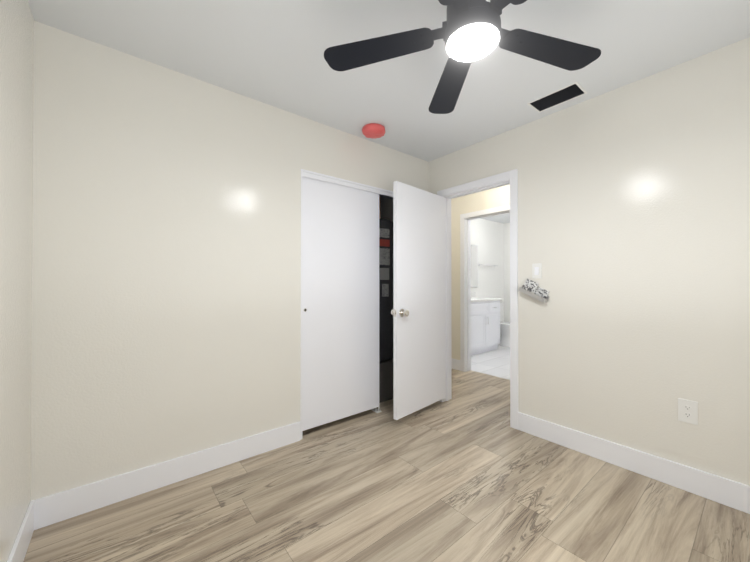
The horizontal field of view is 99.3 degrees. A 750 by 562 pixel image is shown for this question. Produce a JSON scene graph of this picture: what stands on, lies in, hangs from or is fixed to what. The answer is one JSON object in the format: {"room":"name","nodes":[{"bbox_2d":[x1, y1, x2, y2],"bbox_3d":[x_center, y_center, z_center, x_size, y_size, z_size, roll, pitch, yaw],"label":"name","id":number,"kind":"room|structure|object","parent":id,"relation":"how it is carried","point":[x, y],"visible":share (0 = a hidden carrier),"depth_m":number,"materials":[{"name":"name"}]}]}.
{"room":"empty bedroom","nodes":[
{"label":"empty bedroom","id":0,"kind":"room"},
{"bbox_2d":[0,0,33,561],"bbox_3d":[-0.718,-0.042,0.295,0.120,2.440,3.070,0,-1,-39],"label":"wall","id":1,"kind":"structure","parent":0,"point":[16,115],"depth_m":1.27,"materials":[{"name":"paint"}]},
{"bbox_2d":[7,500,38,561],"bbox_3d":[-0.703,1.108,0.376,0.015,0.140,2.950,0,-1,-39],"label":"baseboard","id":2,"kind":"structure","parent":1,"relation":"attached to","point":[30,523],"depth_m":1.39,"materials":[{"name":"white wood"}]},
{"bbox_2d":[31,20,427,500],"bbox_3d":[-0.626,-0.028,2.425,2.950,2.440,0.120,0,-1,-39],"label":"wall","id":3,"kind":"structure","parent":0,"point":[166,290],"depth_m":1.84,"materials":[{"name":"paint"}]},
{"bbox_2d":[36,421,299,528],"bbox_3d":[-1.086,1.119,1.957,1.355,0.140,0.015,0,-1,-39],"label":"baseboard","id":4,"kind":"structure","parent":3,"relation":"attached to","point":[42,512],"depth_m":1.81,"materials":[{"name":"white wood"}]},
{"bbox_2d":[302,177,378,430],"bbox_3d":[-0.269,0.160,2.683,0.775,1.972,0.031,0,-1,-39],"label":"slider","id":5,"kind":"object","parent":3,"relation":"hanging from","point":[340,301],"visible":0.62,"depth_m":2.64,"materials":[{"name":"white wood"}]},
{"bbox_2d":[300,169,392,439],"bbox_3d":[-0.074,0.176,2.870,1.350,2.040,0.123,0,-1,-39],"label":"trim","id":6,"kind":"structure","parent":3,"relation":"attached to","point":[384,193],"depth_m":2.43,"materials":[{"name":"white wood"}]},
{"bbox_2d":[23,369,749,561],"bbox_3d":[0.338,1.221,2.182,4.150,0.060,5.640,0,-1,-39],"label":"floor","id":7,"kind":"structure","parent":0,"point":[466,473],"depth_m":1.66,"materials":[{"name":"beige laminate"}]},
{"bbox_2d":[371,407,381,412],"bbox_3d":[0.012,1.171,2.933,0.055,0.050,0.093,0,-1,-39],"label":"floor guide","id":8,"kind":"object","parent":7,"relation":"on","point":[376,410],"visible":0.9,"depth_m":2.91,"materials":[{"name":"plastic"}]},
{"bbox_2d":[379,196,392,402],"bbox_3d":[-0.027,-0.001,3.440,0.560,2.400,0.560,0,-1,-39],"label":"closet","id":9,"kind":"object","parent":7,"relation":"on","point":[385,309],"visible":0.27,"depth_m":3.23,"materials":[{"name":"black metal"}]},
{"bbox_2d":[28,0,749,223],"bbox_3d":[1.417,-1.293,3.076,6.930,0.100,5.640,0,-1,-39],"label":"ceiling","id":10,"kind":"structure","parent":0,"point":[270,52],"depth_m":1.72,"materials":[{"name":"paint"}]},
{"bbox_2d":[362,123,384,138],"bbox_3d":[-0.011,-1.218,2.606,0.195,0.056,0.194,0,-1,-39],"label":"smoke detector","id":11,"kind":"object","parent":10,"relation":"attached to","point":[373,130],"visible":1,"depth_m":2.55,"materials":[{"name":"red plastic"}]},
{"bbox_2d":[324,0,600,113],"bbox_3d":[0.408,-1.093,1.234,1.234,0.326,1.198,0,-1,-39],"label":"ceiling fan","id":12,"kind":"object","parent":10,"relation":"hanging from","point":[469,32],"visible":1,"depth_m":1.35,"materials":[{"name":"black wood"}]},
{"bbox_2d":[527,82,586,112],"bbox_3d":[1.241,-1.297,2.179,0.189,0.101,0.314,0,-1,-39],"label":"ceiling vent","id":13,"kind":"object","parent":10,"relation":"in","point":[560,96],"visible":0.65,"depth_m":2.23,"materials":[{"name":"plastic"}]},
{"bbox_2d":[451,184,509,359],"bbox_3d":[1.902,-0.020,3.461,0.120,2.440,5.400,0,-1,-39],"label":"wall","id":14,"kind":"structure","parent":0,"point":[488,199],"depth_m":4.31,"materials":[{"name":"paint"}]},
{"bbox_2d":[452,358,459,370],"bbox_3d":[0.649,1.140,4.890,0.013,0.140,1.590,0,-1,-39],"label":"baseboard","id":15,"kind":"structure","parent":14,"relation":"attached to","point":[455,364],"depth_m":4.31,"materials":[{"name":"white wood"}]},
{"bbox_2d":[460,205,509,371],"bbox_3d":[1.483,0.153,3.977,0.150,2.100,0.890,0,-1,-39],"label":"trim","id":16,"kind":"structure","parent":14,"relation":"attached to","point":[465,291],"depth_m":4.25,"materials":[{"name":"white wood"}]},
{"bbox_2d":[471,218,503,321],"bbox_3d":[1.708,-0.003,5.998,2.780,2.440,0.120,0,-1,-39],"label":"wall","id":17,"kind":"structure","parent":0,"point":[487,237],"depth_m":6.41,"materials":[{"name":"paint"}]},
{"bbox_2d":[471,245,477,286],"bbox_3d":[1.576,-0.284,5.798,1.000,0.800,0.019,0,-1,-39],"label":"bathroom mirror","id":18,"kind":"object","parent":17,"relation":"attached to","point":[474,265],"visible":0.29,"depth_m":6.04,"materials":[{"name":"white mirror"}]},
{"bbox_2d":[471,345,509,379],"bbox_3d":[2.402,1.241,5.136,2.780,0.060,2.320,0,-1,-39],"label":"floor","id":19,"kind":"structure","parent":0,"point":[496,362],"depth_m":4.72,"materials":[{"name":"white tile"}]},
{"bbox_2d":[471,292,501,355],"bbox_3d":[1.684,0.701,5.516,1.030,1.025,0.580,0,-1,-39],"label":"bathroom vanity","id":20,"kind":"object","parent":19,"relation":"on","point":[485,324],"visible":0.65,"depth_m":5.33,"materials":[{"name":"white wood"}]},
{"bbox_2d":[498,302,509,346],"bbox_3d":[2.476,0.818,6.047,0.450,0.800,0.747,0,-1,-39],"label":"toilet","id":21,"kind":"object","parent":19,"relation":"on","point":[504,334],"visible":0.27,"depth_m":5.93,"materials":[{"name":"ceramic"}]},
{"bbox_2d":[504,223,509,321],"bbox_3d":[3.434,-0.003,5.983,0.120,2.440,2.080,0,-1,-39],"label":"wall","id":22,"kind":"structure","parent":0,"point":[506,272],"depth_m":6.70,"materials":[{"name":"paint"}]},
{"bbox_2d":[381,37,749,485],"bbox_3d":[0.950,-0.024,2.920,0.120,2.440,5.040,0,-1,-39],"label":"wall","id":23,"kind":"structure","parent":0,"point":[634,218],"depth_m":1.97,"materials":[{"name":"paint"}]},
{"bbox_2d":[391,181,445,419],"bbox_3d":[0.441,0.159,2.857,0.753,1.957,0.183,0,-1,-39],"label":"bedroom door","id":24,"kind":"structure","parent":23,"relation":"in","point":[418,311],"depth_m":2.81,"materials":[{"name":"white wood"}]},
{"bbox_2d":[437,169,517,429],"bbox_3d":[0.943,0.146,2.929,0.150,2.100,0.825,0,-1,-39],"label":"trim","id":25,"kind":"structure","parent":23,"relation":"attached to","point":[495,181],"depth_m":2.61,"materials":[{"name":"white wood"}]},
{"bbox_2d":[518,279,549,302],"bbox_3d":[1.219,0.071,2.448,0.059,0.180,0.212,0,-1,-39],"label":"wall decoration","id":26,"kind":"object","parent":23,"relation":"attached to","point":[528,287],"visible":1,"depth_m":2.44,"materials":[{"name":"silver metal"}]},
{"bbox_2d":[532,263,541,278],"bbox_3d":[1.245,-0.077,2.451,0.013,0.116,0.070,0,-1,-39],"label":"light switch","id":27,"kind":"object","parent":23,"relation":"attached to","point":[536,270],"visible":1,"depth_m":2.45,"materials":[{"name":"plastic"}]},
{"bbox_2d":[518,412,749,513],"bbox_3d":[1.772,1.118,1.795,0.015,0.140,1.970,0,-1,-39],"label":"baseboard","id":28,"kind":"structure","parent":23,"relation":"attached to","point":[733,494],"depth_m":1.94,"materials":[{"name":"white wood"}]},
{"bbox_2d":[678,398,697,424],"bbox_3d":[1.771,0.738,1.803,0.008,0.128,0.080,0,-1,-39],"label":"outlet","id":29,"kind":"object","parent":23,"relation":"attached to","point":[687,411],"visible":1,"depth_m":1.80,"materials":[{"name":"plastic"}]}
]}

